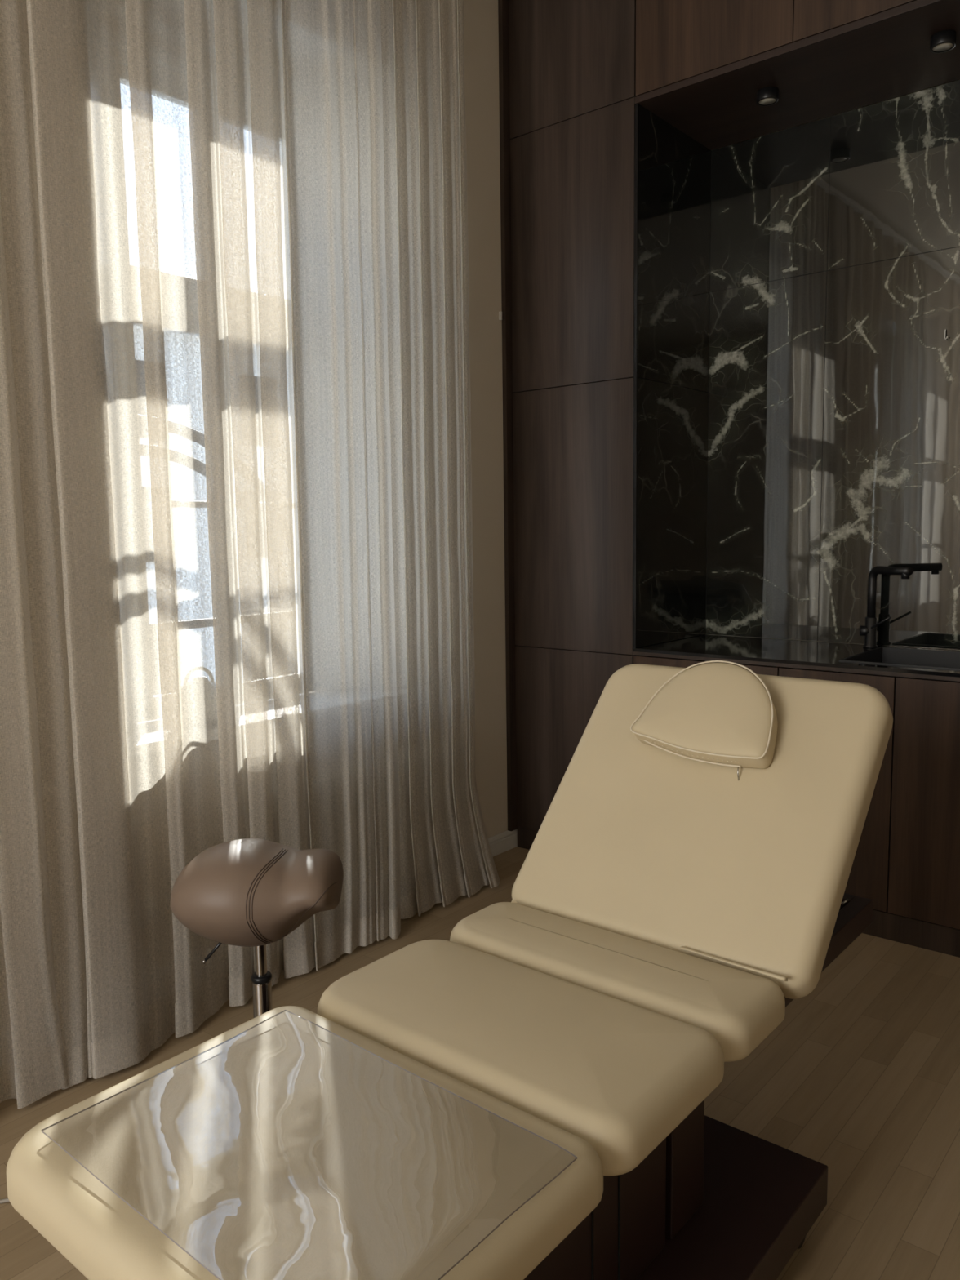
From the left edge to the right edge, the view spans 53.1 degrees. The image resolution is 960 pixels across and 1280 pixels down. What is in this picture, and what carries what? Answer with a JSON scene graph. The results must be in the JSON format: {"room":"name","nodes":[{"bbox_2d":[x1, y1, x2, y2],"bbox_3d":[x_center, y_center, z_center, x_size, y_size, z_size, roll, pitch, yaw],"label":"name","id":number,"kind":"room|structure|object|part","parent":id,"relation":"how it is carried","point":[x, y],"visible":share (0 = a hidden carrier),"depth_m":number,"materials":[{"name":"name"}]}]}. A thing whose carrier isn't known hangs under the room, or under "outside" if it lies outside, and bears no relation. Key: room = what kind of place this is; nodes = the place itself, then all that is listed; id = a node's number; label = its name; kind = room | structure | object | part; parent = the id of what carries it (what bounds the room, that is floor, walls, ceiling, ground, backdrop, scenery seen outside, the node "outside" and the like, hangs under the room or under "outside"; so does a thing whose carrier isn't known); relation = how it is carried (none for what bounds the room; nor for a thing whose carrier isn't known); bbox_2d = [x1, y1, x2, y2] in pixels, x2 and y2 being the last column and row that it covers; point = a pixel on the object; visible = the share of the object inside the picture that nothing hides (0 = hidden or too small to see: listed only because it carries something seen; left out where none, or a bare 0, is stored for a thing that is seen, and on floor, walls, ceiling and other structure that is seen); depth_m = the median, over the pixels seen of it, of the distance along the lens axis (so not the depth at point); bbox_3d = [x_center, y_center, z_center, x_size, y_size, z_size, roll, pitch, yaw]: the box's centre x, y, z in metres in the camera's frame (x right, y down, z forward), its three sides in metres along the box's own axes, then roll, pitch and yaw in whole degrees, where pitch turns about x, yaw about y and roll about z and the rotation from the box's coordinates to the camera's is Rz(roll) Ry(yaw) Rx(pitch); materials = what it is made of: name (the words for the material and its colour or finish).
{"room":"beauty treatment room","nodes":[
{"label":"beauty treatment room","id":0,"kind":"room"},
{"bbox_2d":[0,0,507,1029],"bbox_3d":[-1.975,-0.594,1.846,0.340,3.620,7.400,5,8,40],"label":"wall","id":1,"kind":"structure","parent":0,"point":[481,23],"depth_m":3.94,"materials":[{"name":"paint"}]},
{"bbox_2d":[142,416,261,632],"bbox_3d":[-1.109,-0.403,3.340,0.230,0.766,1.550,5,8,40],"label":"guard","id":2,"kind":"object","parent":1,"relation":"attached to","point":[146,416],"visible":0.02,"depth_m":3.47,"materials":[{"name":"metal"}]},
{"bbox_2d":[86,0,425,753],"bbox_3d":[-0.766,-0.863,3.211,0.375,2.270,1.300,5,8,40],"label":"window","id":3,"kind":"structure","parent":1,"relation":"in","point":[94,1],"depth_m":3.51,"materials":[{"name":"white glass"}]},
{"bbox_2d":[111,65,200,288],"bbox_3d":[-1.017,-1.455,3.075,0.040,0.625,0.355,5,8,40],"label":"light","id":4,"kind":"object","parent":3,"relation":"attached to","point":[122,65],"depth_m":2.96,"materials":[{"name":"white glass"}]},
{"bbox_2d":[186,667,216,724],"bbox_3d":[-0.891,0.175,3.054,0.176,0.186,0.176,5,8,40],"label":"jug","id":5,"kind":"object","parent":3,"relation":"on","point":[193,668],"visible":0.02,"depth_m":3.00,"materials":[{"name":"ceramic"}]},
{"bbox_3d":[-0.873,-1.872,3.134,0.035,0.115,0.780,5,8,40],"label":"head moulding","id":6,"kind":"part","parent":3,"relation":"part of","materials":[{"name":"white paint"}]},
{"bbox_3d":[-0.895,-0.795,3.289,0.085,2.060,0.780,5,8,40],"label":"frame","id":7,"kind":"part","parent":3,"relation":"part of","materials":[{"name":"white paint"}]},
{"bbox_2d":[213,112,298,308],"bbox_3d":[-0.790,-1.490,3.345,0.040,0.625,0.355,5,8,40],"label":"light","id":8,"kind":"object","parent":3,"relation":"attached to","point":[213,113],"depth_m":3.44,"materials":[{"name":"beige glass"}]},
{"bbox_3d":[-0.717,0.252,3.310,0.290,0.030,1.300,5,8,40],"label":"sill","id":9,"kind":"part","parent":3,"relation":"part of","materials":[{"name":"white paint"}]},
{"bbox_2d":[0,828,517,1062],"bbox_3d":[-1.909,1.189,1.817,0.018,0.082,6.498,5,8,40],"label":"baseboard","id":10,"kind":"structure","parent":1,"relation":"attached to","point":[500,843],"depth_m":4.17,"materials":[{"name":"white paint"}]},
{"bbox_2d":[498,311,502,320],"bbox_3d":[0.085,-1.343,3.981,0.012,0.035,0.008,5,8,40],"label":"wall hook","id":11,"kind":"object","parent":1,"relation":"attached to","point":[500,312],"visible":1,"depth_m":3.98,"materials":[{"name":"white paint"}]},
{"bbox_2d":[0,846,959,1279],"bbox_3d":[0.113,1.404,0.476,5.860,0.100,7.600,5,8,40],"label":"floor","id":12,"kind":"structure","parent":0,"point":[859,1077],"depth_m":2.37,"materials":[{"name":"brown wood"}]},
{"bbox_2d":[0,1198,9,1204],"bbox_3d":[-0.867,1.186,2.020,1.126,0.009,0.220,1,7,14],"label":"power cable","id":13,"kind":"object","parent":12,"relation":"on","point":[5,1200],"visible":0.02,"depth_m":2.03,"materials":[{"name":"white plastic"}]},
{"bbox_2d":[170,838,343,1017],"bbox_3d":[-0.548,0.821,2.407,0.530,0.639,0.530,5,8,40],"label":"stool","id":14,"kind":"object","parent":12,"relation":"on","point":[246,892],"visible":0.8,"depth_m":2.27,"materials":[{"name":"brown leather"}]},
{"bbox_3d":[-0.613,0.761,2.378,0.136,0.050,0.009,-3,7,-20],"label":"height lever","id":15,"kind":"part","parent":14,"relation":"part of","materials":[{"name":"black plastic"}]},
{"bbox_3d":[-0.551,0.628,2.385,0.409,0.251,0.330,-1,6,0],"label":"seat","id":16,"kind":"part","parent":14,"relation":"part of","materials":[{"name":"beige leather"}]},
{"bbox_2d":[244,738,467,942],"bbox_3d":[-0.446,0.719,3.434,0.137,0.606,1.105,5,8,40],"label":"radiator","id":17,"kind":"object","parent":12,"relation":"on","point":[446,739],"visible":0.04,"depth_m":3.43,"materials":[{"name":"metal"}]},
{"bbox_2d":[6,663,893,1279],"bbox_3d":[0.126,0.677,1.735,0.715,1.058,1.673,5,8,40],"label":"bed","id":18,"kind":"object","parent":12,"relation":"on","point":[666,913],"visible":0.99,"depth_m":1.58,"materials":[{"name":"leather"}]},
{"bbox_2d":[6,1005,603,1279],"bbox_3d":[-0.249,0.713,1.310,0.685,0.082,0.537,5,8,40],"label":"cushion","id":19,"kind":"object","parent":18,"relation":"on","point":[286,1148],"depth_m":1.25,"materials":[{"name":"beige leather"}]},
{"bbox_2d":[41,1009,577,1279],"bbox_3d":[-0.236,0.672,1.283,0.595,0.013,0.420,5,8,40],"label":"sheet","id":20,"kind":"object","parent":18,"relation":"on","point":[74,1114],"visible":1,"depth_m":1.32,"materials":[{"name":"clear plastic"}]},
{"bbox_2d":[317,939,724,1175],"bbox_3d":[0.042,0.670,1.653,0.680,0.082,0.363,5,8,40],"label":"cushion","id":21,"kind":"object","parent":18,"relation":"on","point":[617,1072],"depth_m":1.56,"materials":[{"name":"beige leather"}]},
{"bbox_2d":[449,902,785,1062],"bbox_3d":[0.235,0.641,1.882,0.680,0.082,0.233,5,8,40],"label":"seat cushion","id":22,"kind":"object","parent":18,"relation":"on","point":[737,997],"depth_m":1.81,"materials":[{"name":"beige leather"}]},
{"bbox_2d":[511,663,893,999],"bbox_3d":[0.483,0.366,2.134,0.697,0.540,0.518,5,8,40],"label":"backrest cushion","id":23,"kind":"object","parent":18,"relation":"on","point":[637,840],"depth_m":2.02,"materials":[{"name":"beige leather"}]},
{"bbox_2d":[630,660,777,780],"bbox_3d":[0.524,0.172,2.179,0.336,0.236,0.202,5,8,40],"label":"cushion","id":24,"kind":"object","parent":18,"relation":"on","point":[722,713],"visible":1,"depth_m":2.13,"materials":[{"name":"leather"}]},
{"bbox_3d":[0.555,0.288,2.063,0.005,0.031,0.007,1,7,16],"label":"zip pull","id":25,"kind":"part","parent":24,"relation":"part of","materials":[{"name":"metal"}]},
{"bbox_3d":[0.709,0.640,1.993,0.038,0.056,0.527,5,8,40],"label":"head rail","id":26,"kind":"part","parent":18,"relation":"part of","materials":[{"name":"beige leather"}]},
{"bbox_2d":[497,0,705,849],"bbox_3d":[0.544,-0.879,4.108,0.609,3.600,0.663,5,8,40],"label":"tall cabinet","id":27,"kind":"object","parent":12,"relation":"on","point":[567,68],"visible":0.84,"depth_m":3.87,"materials":[{"name":"brown wood"}]},
{"bbox_3d":[0.349,-2.335,3.716,0.585,0.609,0.020,5,8,40],"label":"door","id":28,"kind":"part","parent":27,"relation":"part of","materials":[{"name":"brown wood"}]},
{"bbox_3d":[0.360,-1.527,3.808,0.585,1.011,0.020,5,8,40],"label":"door","id":29,"kind":"part","parent":27,"relation":"part of","materials":[{"name":"brown wood"}]},
{"bbox_3d":[0.375,-0.491,3.926,0.585,1.069,0.020,5,8,40],"label":"door","id":30,"kind":"part","parent":27,"relation":"part of","materials":[{"name":"brown wood"}]},
{"bbox_3d":[0.389,0.443,4.032,0.585,0.805,0.020,5,8,40],"label":"door","id":31,"kind":"part","parent":27,"relation":"part of","materials":[{"name":"brown wood"}]},
{"bbox_2d":[633,655,779,675],"bbox_3d":[1.029,0.499,3.881,0.595,0.900,0.598,5,8,40],"label":"base cabinet","id":32,"kind":"object","parent":12,"relation":"on","point":[757,669],"visible":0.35,"depth_m":3.65,"materials":[{"name":"brown wood"}]},
{"bbox_2d":[778,667,896,938],"bbox_3d":[1.410,0.530,3.565,0.398,0.900,0.598,5,8,40],"label":"base cabinet","id":33,"kind":"object","parent":12,"relation":"on","point":[868,877],"visible":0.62,"depth_m":3.25,"materials":[{"name":"brown wood"}]},
{"bbox_2d":[886,676,959,957],"bbox_3d":[1.792,0.560,3.248,0.597,0.900,0.598,5,8,40],"label":"base cabinet","id":34,"kind":"object","parent":12,"relation":"on","point":[923,912],"visible":1,"depth_m":3.14,"materials":[{"name":"brown wood"}]},
{"bbox_2d":[705,79,959,671],"bbox_3d":[2.496,-0.793,3.018,5.710,3.620,0.150,5,8,40],"label":"wall","id":35,"kind":"structure","parent":0,"point":[958,79],"depth_m":3.85,"materials":[{"name":"paint"}]},
{"bbox_2d":[635,0,794,96],"bbox_3d":[0.999,-2.328,3.567,0.596,0.610,0.625,5,8,40],"label":"upper cabinet","id":36,"kind":"object","parent":35,"relation":"attached to","point":[677,41],"visible":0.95,"depth_m":3.38,"materials":[{"name":"brown wood"}]},
{"bbox_2d":[632,80,959,649],"bbox_3d":[2.287,-0.887,2.670,3.900,2.030,0.629,5,8,40],"label":"backsplash","id":37,"kind":"structure","parent":35,"relation":"attached to","point":[797,406],"depth_m":3.80,"materials":[{"name":"black stone"}]},
{"bbox_2d":[793,0,915,42],"bbox_3d":[1.459,-2.291,3.185,0.598,0.610,0.625,5,8,40],"label":"upper cabinet","id":38,"kind":"object","parent":35,"relation":"attached to","point":[811,17],"visible":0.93,"depth_m":3.09,"materials":[{"name":"brown wood"}]},
{"bbox_3d":[2.727,-2.190,2.133,2.699,0.610,0.625,5,8,40],"label":"upper cabinet","id":39,"kind":"object","parent":35,"relation":"attached to","visible":0},
{"bbox_2d":[634,0,959,150],"bbox_3d":[2.262,-1.907,2.542,3.900,0.024,0.599,5,8,40],"label":"ceiling panel","id":40,"kind":"object","parent":39,"relation":"attached to","point":[886,55],"visible":1,"depth_m":3.38,"materials":[{"name":"brown wood"}]},
{"bbox_2d":[756,86,778,106],"bbox_3d":[1.039,-1.964,3.471,0.076,0.036,0.076,5,8,40],"label":"spotlight","id":41,"kind":"object","parent":40,"relation":"attached to","point":[768,95],"visible":1,"depth_m":3.45,"materials":[{"name":"black metal"}]},
{"bbox_2d":[929,30,956,53],"bbox_3d":[1.492,-1.927,3.095,0.076,0.036,0.076,5,8,40],"label":"spotlight","id":42,"kind":"object","parent":40,"relation":"attached to","point":[944,41],"visible":1,"depth_m":3.08,"materials":[{"name":"black metal"}]},
{"bbox_3d":[0.059,-2.292,0.055,5.860,0.100,7.600,5,8,40],"label":"ceiling","id":43,"kind":"structure","parent":0,"visible":0},
{"bbox_3d":[-1.719,-2.268,1.420,0.070,0.025,5.600,5,8,40],"label":"rail","id":44,"kind":"object","parent":43,"relation":"attached to","visible":0},
{"bbox_2d":[0,0,400,1109],"bbox_3d":[-0.988,-0.614,2.390,0.160,3.492,2.267,5,8,40],"label":"curtain","id":45,"kind":"object","parent":44,"relation":"hanging from","point":[70,521],"visible":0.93,"depth_m":2.64,"materials":[{"name":"fabric"}]},
{"bbox_2d":[380,0,500,919],"bbox_3d":[-0.131,-0.748,3.434,0.118,3.488,0.502,5,8,40],"label":"curtain","id":46,"kind":"object","parent":44,"relation":"hanging from","point":[450,884],"visible":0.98,"depth_m":3.43,"materials":[{"name":"fabric"}]},
{"bbox_3d":[2.909,0.650,2.321,2.310,0.900,0.598,5,8,40],"label":"base cabinet","id":47,"kind":"object","parent":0,"visible":0},
{"bbox_2d":[632,634,959,681],"bbox_3d":[2.291,0.137,2.774,3.899,0.026,0.600,5,8,40],"label":"countertop","id":48,"kind":"structure","parent":47,"relation":"on","point":[808,655],"depth_m":3.60,"materials":[{"name":"black stone"}]},
{"bbox_2d":[859,565,913,648],"bbox_3d":[1.514,-0.119,3.602,0.068,0.317,0.244,-2,7,-10],"label":"tap","id":49,"kind":"object","parent":48,"relation":"on","point":[868,630],"visible":1,"depth_m":3.68,"materials":[{"name":"black metal"}]},
{"bbox_3d":[1.488,-0.036,3.706,0.038,0.038,0.038,0,7,11],"label":"valve knob","id":50,"kind":"part","parent":49,"relation":"part of","materials":[{"name":"black metal"}]},
{"bbox_3d":[1.520,-0.065,3.645,0.009,0.057,0.092,-4,7,-26],"label":"lever","id":51,"kind":"part","parent":49,"relation":"part of","materials":[{"name":"black metal"}]},
{"bbox_3d":[1.527,-0.168,3.591,0.031,0.217,0.228,-2,7,-13],"label":"spout","id":52,"kind":"part","parent":49,"relation":"part of","materials":[{"name":"black metal"}]},
{"bbox_2d":[838,646,959,681],"bbox_3d":[1.684,0.177,3.295,0.748,0.214,0.453,5,8,40],"label":"sink","id":53,"kind":"object","parent":48,"relation":"in","point":[945,660],"visible":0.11,"depth_m":3.57,"materials":[{"name":"black stone"}]},
{"label":"outside","id":54,"kind":"structure","parent":0,"visible":0},
{"bbox_2d":[134,325,296,723],"bbox_3d":[-2.416,-2.736,34.482,8.800,12.500,38.800,5,8,40],"label":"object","id":55,"kind":"structure","parent":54,"point":[135,326],"depth_m":22.66,"materials":[{"name":"beige concrete"}]}
]}

